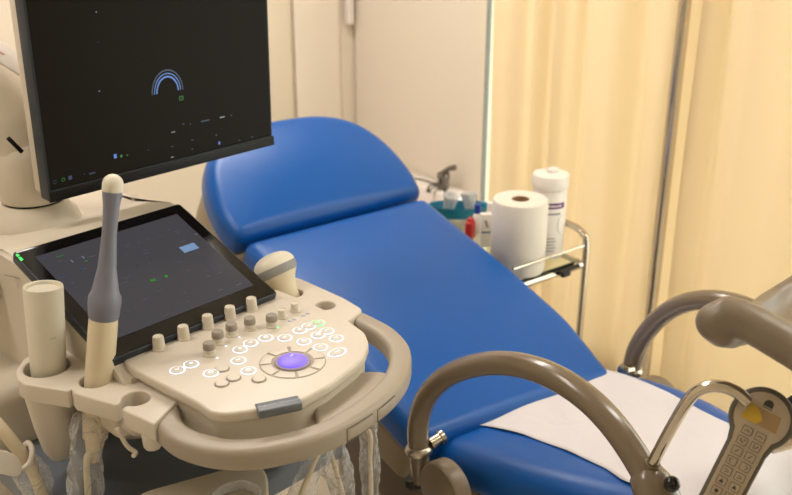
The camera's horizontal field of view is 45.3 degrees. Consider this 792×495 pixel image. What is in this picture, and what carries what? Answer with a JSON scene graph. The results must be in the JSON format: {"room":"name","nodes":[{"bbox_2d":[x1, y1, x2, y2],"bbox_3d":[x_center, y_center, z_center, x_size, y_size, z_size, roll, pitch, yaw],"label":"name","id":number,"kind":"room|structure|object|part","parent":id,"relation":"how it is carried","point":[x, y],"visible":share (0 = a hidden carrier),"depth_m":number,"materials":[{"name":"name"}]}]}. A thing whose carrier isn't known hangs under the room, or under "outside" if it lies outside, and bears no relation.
{"room":"gynecology exam room","nodes":[
{"label":"gynecology exam room","id":0,"kind":"room"},
{"bbox_2d":[0,0,356,217],"bbox_3d":[-1.807,-0.723,3.005,4.220,2.600,0.120,-16,27,-34],"label":"wall","id":1,"kind":"structure","parent":0,"point":[183,187],"depth_m":3.91,"materials":[{"name":"paint"}]},
{"bbox_2d":[267,0,293,121],"bbox_3d":[-0.489,-1.016,3.867,0.120,2.500,0.040,-16,27,-34],"label":"trim","id":2,"kind":"structure","parent":1,"relation":"attached to","point":[279,22],"depth_m":3.94,"materials":[{"name":"paint"}]},
{"bbox_2d":[291,0,340,118],"bbox_3d":[-0.341,-1.064,3.987,0.224,2.500,0.016,-16,27,-34],"label":"trim","id":3,"kind":"structure","parent":1,"relation":"attached to","point":[315,23],"depth_m":4.08,"materials":[{"name":"beige paint"}]},
{"bbox_2d":[344,0,353,24],"bbox_3d":[-0.202,-1.133,4.044,0.032,0.360,0.035,-16,27,-34],"label":"wall dispenser","id":4,"kind":"object","parent":1,"relation":"attached to","point":[348,4],"visible":1,"depth_m":4.08,"materials":[{"name":"white plastic"}]},
{"bbox_2d":[276,460,339,494],"bbox_3d":[-0.218,1.241,1.739,4.620,0.100,5.240,-16,27,-34],"label":"floor","id":5,"kind":"structure","parent":0,"point":[322,487],"depth_m":2.89,"materials":[{"name":"tile"}]},
{"bbox_2d":[0,0,411,494],"bbox_3d":[-0.406,0.328,1.755,1.017,1.580,0.814,19,29,40],"label":"machine","id":6,"kind":"object","parent":5,"relation":"on","point":[221,375],"visible":0.96,"depth_m":1.58,"materials":[{"name":"plastic"}]},
{"bbox_2d":[0,41,18,75],"bbox_3d":[-0.665,-0.328,1.596,0.087,0.076,0.032,-5,22,-12],"label":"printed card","id":7,"kind":"object","parent":6,"relation":"attached to","point":[8,56],"visible":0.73,"depth_m":1.60,"materials":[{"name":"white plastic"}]},
{"bbox_3d":[-0.577,0.311,1.369,0.021,0.066,0.069,19,29,40],"label":"cable plate","id":8,"kind":"part","parent":6,"relation":"part of","materials":[{"name":"beige plastic"}]},
{"bbox_2d":[0,417,53,494],"bbox_3d":[-0.583,0.371,1.451,0.118,0.330,0.059,-7,23,-17],"label":"cable","id":9,"kind":"object","parent":6,"relation":"attached to","point":[7,435],"visible":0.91,"depth_m":1.42,"materials":[{"name":"white plastic"}]},
{"bbox_3d":[-0.669,-0.059,1.768,0.164,0.064,0.164,19,29,40],"label":"monitor arm","id":10,"kind":"part","parent":6,"relation":"part of"},
{"bbox_2d":[22,280,66,377],"bbox_3d":[-0.530,0.132,1.443,0.060,0.163,0.069,19,29,40],"label":"cylinder","id":11,"kind":"object","parent":6,"relation":"on","point":[43,300],"visible":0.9,"depth_m":1.42,"materials":[{"name":"beige plastic"}]},
{"bbox_2d":[25,399,77,460],"bbox_3d":[-0.534,0.271,1.489,0.080,0.136,0.080,19,29,40],"label":"holder","id":12,"kind":"object","parent":6,"relation":"on","point":[50,423],"depth_m":1.46,"materials":[{"name":"beige plastic"}]},
{"bbox_2d":[66,174,123,494],"bbox_3d":[-0.445,0.277,1.438,0.067,0.777,0.168,19,29,40],"label":"probe","id":13,"kind":"object","parent":6,"relation":"attached to","point":[104,302],"visible":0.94,"depth_m":1.38,"materials":[{"name":"grey plastic"}]},
{"bbox_2d":[15,0,271,200],"bbox_3d":[-0.437,-0.323,1.756,0.044,0.376,0.503,19,29,40],"label":"monitor","id":14,"kind":"object","parent":6,"relation":"on","point":[133,90],"depth_m":1.71,"materials":[{"name":"plastic"}]},
{"bbox_3d":[-0.410,0.043,1.576,0.269,0.098,0.324,19,29,40],"label":"display glass","id":15,"kind":"part","parent":6,"relation":"part of","materials":[{"name":"black glass"}]},
{"bbox_2d":[26,0,270,190],"bbox_3d":[-0.426,-0.327,1.743,0.008,0.354,0.495,19,29,39],"label":"screen","id":16,"kind":"object","parent":6,"relation":"on","point":[131,90],"depth_m":1.72,"materials":[{"name":"black glass"}]},
{"bbox_3d":[-0.363,0.145,1.452,0.021,0.022,0.021,19,29,40],"label":"knob","id":17,"kind":"part","parent":6,"relation":"part of","materials":[{"name":"plastic"}]},
{"bbox_3d":[-0.427,-0.165,1.810,0.003,0.002,0.497,19,29,39],"label":"bezel trim","id":18,"kind":"part","parent":6,"relation":"part of","materials":[{"name":"plastic"}]},
{"bbox_2d":[0,420,345,494],"bbox_3d":[-0.394,0.401,1.656,0.420,0.160,0.460,19,29,40],"label":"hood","id":19,"kind":"object","parent":6,"relation":"attached to","point":[123,474],"depth_m":1.55,"materials":[{"name":"plastic"}]},
{"bbox_3d":[-0.333,0.133,1.485,0.021,0.022,0.021,19,29,40],"label":"knob","id":20,"kind":"part","parent":6,"relation":"part of","materials":[{"name":"plastic"}]},
{"bbox_2d":[141,469,268,494],"bbox_3d":[-0.274,0.396,1.405,0.202,0.033,0.229,19,29,40],"label":"tray","id":21,"kind":"object","parent":6,"relation":"on","point":[204,484],"depth_m":1.45,"materials":[{"name":"beige plastic"}]},
{"bbox_3d":[-0.301,0.118,1.520,0.021,0.022,0.021,19,29,40],"label":"knob","id":22,"kind":"part","parent":6,"relation":"part of","materials":[{"name":"plastic"}]},
{"bbox_3d":[-0.282,0.158,1.439,0.021,0.010,0.021,19,29,40],"label":"knob","id":23,"kind":"part","parent":6,"relation":"part of","materials":[{"name":"plastic"}]},
{"bbox_3d":[-0.276,0.143,1.475,0.021,0.010,0.021,19,29,40],"label":"knob","id":24,"kind":"part","parent":6,"relation":"part of","materials":[{"name":"plastic"}]},
{"bbox_3d":[-0.271,0.106,1.550,0.021,0.022,0.021,19,29,40],"label":"knob","id":25,"kind":"part","parent":6,"relation":"part of","materials":[{"name":"plastic"}]},
{"bbox_3d":[-0.259,0.134,1.499,0.021,0.010,0.021,19,29,40],"label":"knob","id":26,"kind":"part","parent":6,"relation":"part of","materials":[{"name":"plastic"}]},
{"bbox_2d":[208,479,261,494],"bbox_3d":[-0.235,0.376,1.387,0.093,0.017,0.099,19,29,40],"label":"cable","id":27,"kind":"object","parent":6,"relation":"on","point":[250,486],"visible":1,"depth_m":1.42,"materials":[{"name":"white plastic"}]},
{"bbox_3d":[-0.209,0.164,1.458,0.315,0.016,0.332,19,29,40],"label":"control panel","id":28,"kind":"part","parent":6,"relation":"part of","materials":[{"name":"plastic"}]},
{"bbox_3d":[-0.233,0.126,1.518,0.021,0.010,0.021,19,29,40],"label":"knob","id":29,"kind":"part","parent":6,"relation":"part of","materials":[{"name":"plastic"}]},
{"bbox_3d":[-0.241,0.094,1.581,0.021,0.022,0.021,19,29,40],"label":"knob","id":30,"kind":"part","parent":6,"relation":"part of","materials":[{"name":"plastic"}]},
{"bbox_3d":[-0.200,0.122,1.528,0.021,0.010,0.021,19,29,40],"label":"knob","id":31,"kind":"part","parent":6,"relation":"part of","materials":[{"name":"plastic"}]},
{"bbox_3d":[-0.186,0.108,1.556,0.018,0.015,0.018,19,29,40],"label":"knob","id":32,"kind":"part","parent":6,"relation":"part of","materials":[{"name":"plastic"}]},
{"bbox_3d":[-0.136,0.215,1.431,0.268,0.042,0.455,19,29,40],"label":"handle","id":33,"kind":"part","parent":6,"relation":"part of","materials":[{"name":"beige plastic"}]},
{"bbox_3d":[-0.167,0.099,1.578,0.018,0.015,0.018,19,29,40],"label":"knob","id":34,"kind":"part","parent":6,"relation":"part of","materials":[{"name":"plastic"}]},
{"bbox_2d":[288,449,335,494],"bbox_3d":[-0.138,0.384,1.539,0.054,0.209,0.200,12,25,28],"label":"cable","id":35,"kind":"object","parent":6,"relation":"attached to","point":[315,459],"visible":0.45,"depth_m":1.51,"materials":[{"name":"white plastic"}]},
{"bbox_2d":[254,251,380,494],"bbox_3d":[-0.130,0.330,1.761,0.267,0.645,0.078,14,26,31],"label":"probe","id":36,"kind":"object","parent":6,"relation":"in","point":[277,269],"visible":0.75,"depth_m":1.69,"materials":[{"name":"beige plastic"}]},
{"bbox_2d":[323,445,354,494],"bbox_3d":[-0.095,0.424,1.675,0.050,0.351,0.080,19,29,40],"label":"cable","id":37,"kind":"object","parent":6,"relation":"attached to","point":[333,462],"visible":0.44,"depth_m":1.65,"materials":[{"name":"white plastic"}]},
{"bbox_3d":[-0.050,0.254,1.336,0.003,0.017,0.053,17,28,37],"label":"release lever","id":38,"kind":"part","parent":6,"relation":"part of","materials":[{"name":"beige plastic"}]},
{"bbox_3d":[-0.014,0.235,1.383,0.003,0.017,0.047,13,25,29],"label":"release lever","id":39,"kind":"part","parent":6,"relation":"part of","materials":[{"name":"beige plastic"}]},
{"bbox_2d":[409,170,472,221],"bbox_3d":[0.045,0.025,3.892,0.369,0.550,0.420,-16,27,-34],"label":"washbasin","id":40,"kind":"object","parent":5,"relation":"on","point":[422,181],"visible":0.08,"depth_m":3.82,"materials":[{"name":"white ceramic"}]},
{"bbox_2d":[426,165,456,192],"bbox_3d":[0.176,-0.238,3.767,0.088,0.186,0.126,19,29,40],"label":"faucet","id":41,"kind":"object","parent":40,"relation":"on","point":[443,176],"visible":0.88,"depth_m":3.76,"materials":[{"name":"silver metal"}]},
{"bbox_3d":[0.156,-0.240,3.768,0.023,0.040,0.102,19,29,40],"label":"spout","id":42,"kind":"part","parent":41,"relation":"part of","materials":[{"name":"silver metal"}]},
{"bbox_3d":[0.208,-0.307,3.759,0.067,0.054,0.024,17,28,37],"label":"lever","id":43,"kind":"part","parent":41,"relation":"part of","materials":[{"name":"silver metal"}]},
{"bbox_2d":[196,116,791,494],"bbox_3d":[0.217,0.354,2.142,0.698,1.244,1.899,-15,26,-33],"label":"chair","id":44,"kind":"object","parent":5,"relation":"on","point":[329,193],"visible":0.88,"depth_m":2.13,"materials":[{"name":"blue leather"}]},
{"bbox_2d":[202,116,419,252],"bbox_3d":[-0.253,-0.199,2.559,0.605,0.248,0.318,-16,27,-34],"label":"cushion","id":45,"kind":"object","parent":44,"relation":"on","point":[319,175],"depth_m":2.46,"materials":[{"name":"blue leather"}]},
{"bbox_3d":[0.037,0.458,1.856,0.043,0.030,0.042,19,29,40],"label":"stop knob","id":46,"kind":"part","parent":44,"relation":"part of","materials":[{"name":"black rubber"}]},
{"bbox_2d":[410,457,429,485],"bbox_3d":[0.047,0.425,1.836,0.044,0.064,0.039,19,29,40],"label":"socket","id":47,"kind":"object","parent":44,"relation":"attached to","point":[418,465],"depth_m":1.82,"materials":[{"name":"metal"}]},
{"bbox_2d":[244,201,606,460],"bbox_3d":[0.072,0.160,2.249,0.576,0.283,0.753,-16,27,-34],"label":"backrest cushion","id":48,"kind":"object","parent":44,"relation":"on","point":[407,267],"depth_m":2.21,"materials":[{"name":"blue leather"}]},
{"bbox_2d":[434,376,728,494],"bbox_3d":[0.457,0.385,1.872,0.654,0.215,0.548,19,29,40],"label":"seat cushion","id":49,"kind":"object","parent":44,"relation":"on","point":[493,461],"depth_m":1.84,"materials":[{"name":"blue leather"}]},
{"bbox_2d":[480,369,791,494],"bbox_3d":[0.440,0.388,1.835,0.489,0.229,0.716,-16,27,-34],"label":"paper sheet","id":50,"kind":"object","parent":44,"relation":"on","point":[694,449],"visible":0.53,"depth_m":1.81,"materials":[{"name":"white paper"}]},
{"bbox_3d":[0.381,0.326,1.310,0.023,0.023,0.023,19,29,40],"label":"ball knob","id":51,"kind":"part","parent":44,"relation":"part of","materials":[{"name":"black plastic"}]},
{"bbox_2d":[448,219,589,339],"bbox_3d":[0.237,0.287,2.846,0.325,0.845,0.598,-16,27,-34],"label":"trolley","id":52,"kind":"object","parent":5,"relation":"on","point":[565,270],"visible":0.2,"depth_m":2.58,"materials":[{"name":"silver metal"}]},
{"bbox_2d":[428,200,486,219],"bbox_3d":[0.194,-0.113,2.911,0.193,0.038,0.083,0,22,0],"label":"dish","id":53,"kind":"object","parent":52,"relation":"on","point":[459,213],"visible":0.63,"depth_m":2.89,"materials":[{"name":"teal plastic"}]},
{"bbox_2d":[443,191,459,208],"bbox_3d":[0.168,-0.133,2.909,0.056,0.069,0.051,19,29,40],"label":"plastic cup","id":54,"kind":"object","parent":53,"relation":"in","point":[446,203],"visible":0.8,"depth_m":2.90,"materials":[{"name":"white plastic"}]},
{"bbox_2d":[460,191,477,208],"bbox_3d":[0.225,-0.139,2.923,0.052,0.066,0.054,19,29,40],"label":"plastic cup","id":55,"kind":"object","parent":53,"relation":"in","point":[465,197],"visible":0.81,"depth_m":2.90,"materials":[{"name":"white plastic"}]},
{"bbox_2d":[465,217,475,238],"bbox_3d":[0.214,-0.055,2.730,0.022,0.065,0.034,12,25,27],"label":"container","id":56,"kind":"object","parent":52,"relation":"on","point":[470,225],"visible":0.88,"depth_m":2.72,"materials":[{"name":"plastic"}]},
{"bbox_2d":[473,204,480,233],"bbox_3d":[0.238,-0.084,2.770,0.027,0.090,0.027,19,29,40],"label":"bottle","id":57,"kind":"object","parent":52,"relation":"on","point":[477,209],"visible":0.73,"depth_m":2.76,"materials":[{"name":"white plastic"}]},
{"bbox_2d":[479,212,491,246],"bbox_3d":[0.252,-0.050,2.673,0.032,0.098,0.020,-1,22,-2],"label":"box","id":58,"kind":"object","parent":52,"relation":"on","point":[485,217],"visible":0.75,"depth_m":2.66,"materials":[{"name":"white cardboard"}]},
{"bbox_2d":[487,201,491,212],"bbox_3d":[0.274,-0.075,2.713,0.028,0.115,0.020,-1,22,-2],"label":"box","id":59,"kind":"object","parent":52,"relation":"on","point":[489,203],"visible":0.24,"depth_m":2.69,"materials":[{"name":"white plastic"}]},
{"bbox_2d":[490,190,548,278],"bbox_3d":[0.324,-0.036,2.508,0.147,0.196,0.147,19,29,40],"label":"paper towel roll","id":60,"kind":"object","parent":52,"relation":"on","point":[519,221],"visible":0.87,"depth_m":2.45,"materials":[{"name":"paper"}]},
{"bbox_3d":[0.408,0.024,2.501,0.275,0.007,0.007,-16,27,-34],"label":"guard rail","id":61,"kind":"part","parent":52,"relation":"part of","materials":[{"name":"silver metal"}]},
{"bbox_2d":[532,166,569,259],"bbox_3d":[0.416,-0.098,2.590,0.100,0.249,0.100,19,29,40],"label":"wipes canister","id":62,"kind":"object","parent":52,"relation":"on","point":[551,182],"visible":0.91,"depth_m":2.54,"materials":[{"name":"white plastic"}]},
{"bbox_3d":[0.416,-0.189,2.553,0.100,0.051,0.100,19,29,40],"label":"lid","id":63,"kind":"part","parent":62,"relation":"part of","materials":[{"name":"white plastic"}]},
{"bbox_3d":[0.234,-0.007,2.732,0.290,0.016,0.577,-16,27,-34],"label":"shelf frame","id":64,"kind":"part","parent":52,"relation":"part of","materials":[{"name":"silver metal"}]},
{"bbox_3d":[0.448,0.282,2.791,0.019,0.795,0.246,-16,27,-34],"label":"post","id":65,"kind":"part","parent":52,"relation":"part of","materials":[{"name":"silver metal"}]},
{"bbox_2d":[638,0,691,378],"bbox_3d":[0.808,-0.597,2.693,0.100,2.600,0.100,19,29,40],"label":"pole","id":66,"kind":"object","parent":5,"relation":"on","point":[684,6],"visible":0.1,"depth_m":2.81,"materials":[{"name":"silver metal"}]},
{"bbox_2d":[486,0,703,375],"bbox_3d":[0.603,-0.696,3.031,0.090,2.470,0.858,-16,27,-34],"label":"curtain","id":67,"kind":"object","parent":66,"relation":"hanging from","point":[580,88],"visible":0.59,"depth_m":3.12,"materials":[{"name":"beige fabric"}]},
{"bbox_2d":[355,0,486,244],"bbox_3d":[0.085,-0.937,3.804,0.018,2.380,0.838,-16,27,-34],"label":"wall","id":68,"kind":"structure","parent":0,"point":[420,64],"depth_m":3.85,"materials":[{"name":"beige paint"}]},
{"bbox_2d":[480,0,493,249],"bbox_3d":[1.361,-0.464,2.360,0.160,2.600,4.840,-16,27,-34],"label":"trim","id":69,"kind":"structure","parent":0,"point":[491,51],"depth_m":3.64,"materials":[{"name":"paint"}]},
{"bbox_2d":[660,0,791,412],"bbox_3d":[1.294,-0.457,2.461,1.023,2.488,0.233,9,24,21],"label":"curtain","id":70,"kind":"object","parent":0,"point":[733,227],"visible":0.62,"depth_m":2.73,"materials":[{"name":"beige fabric"}]}
]}

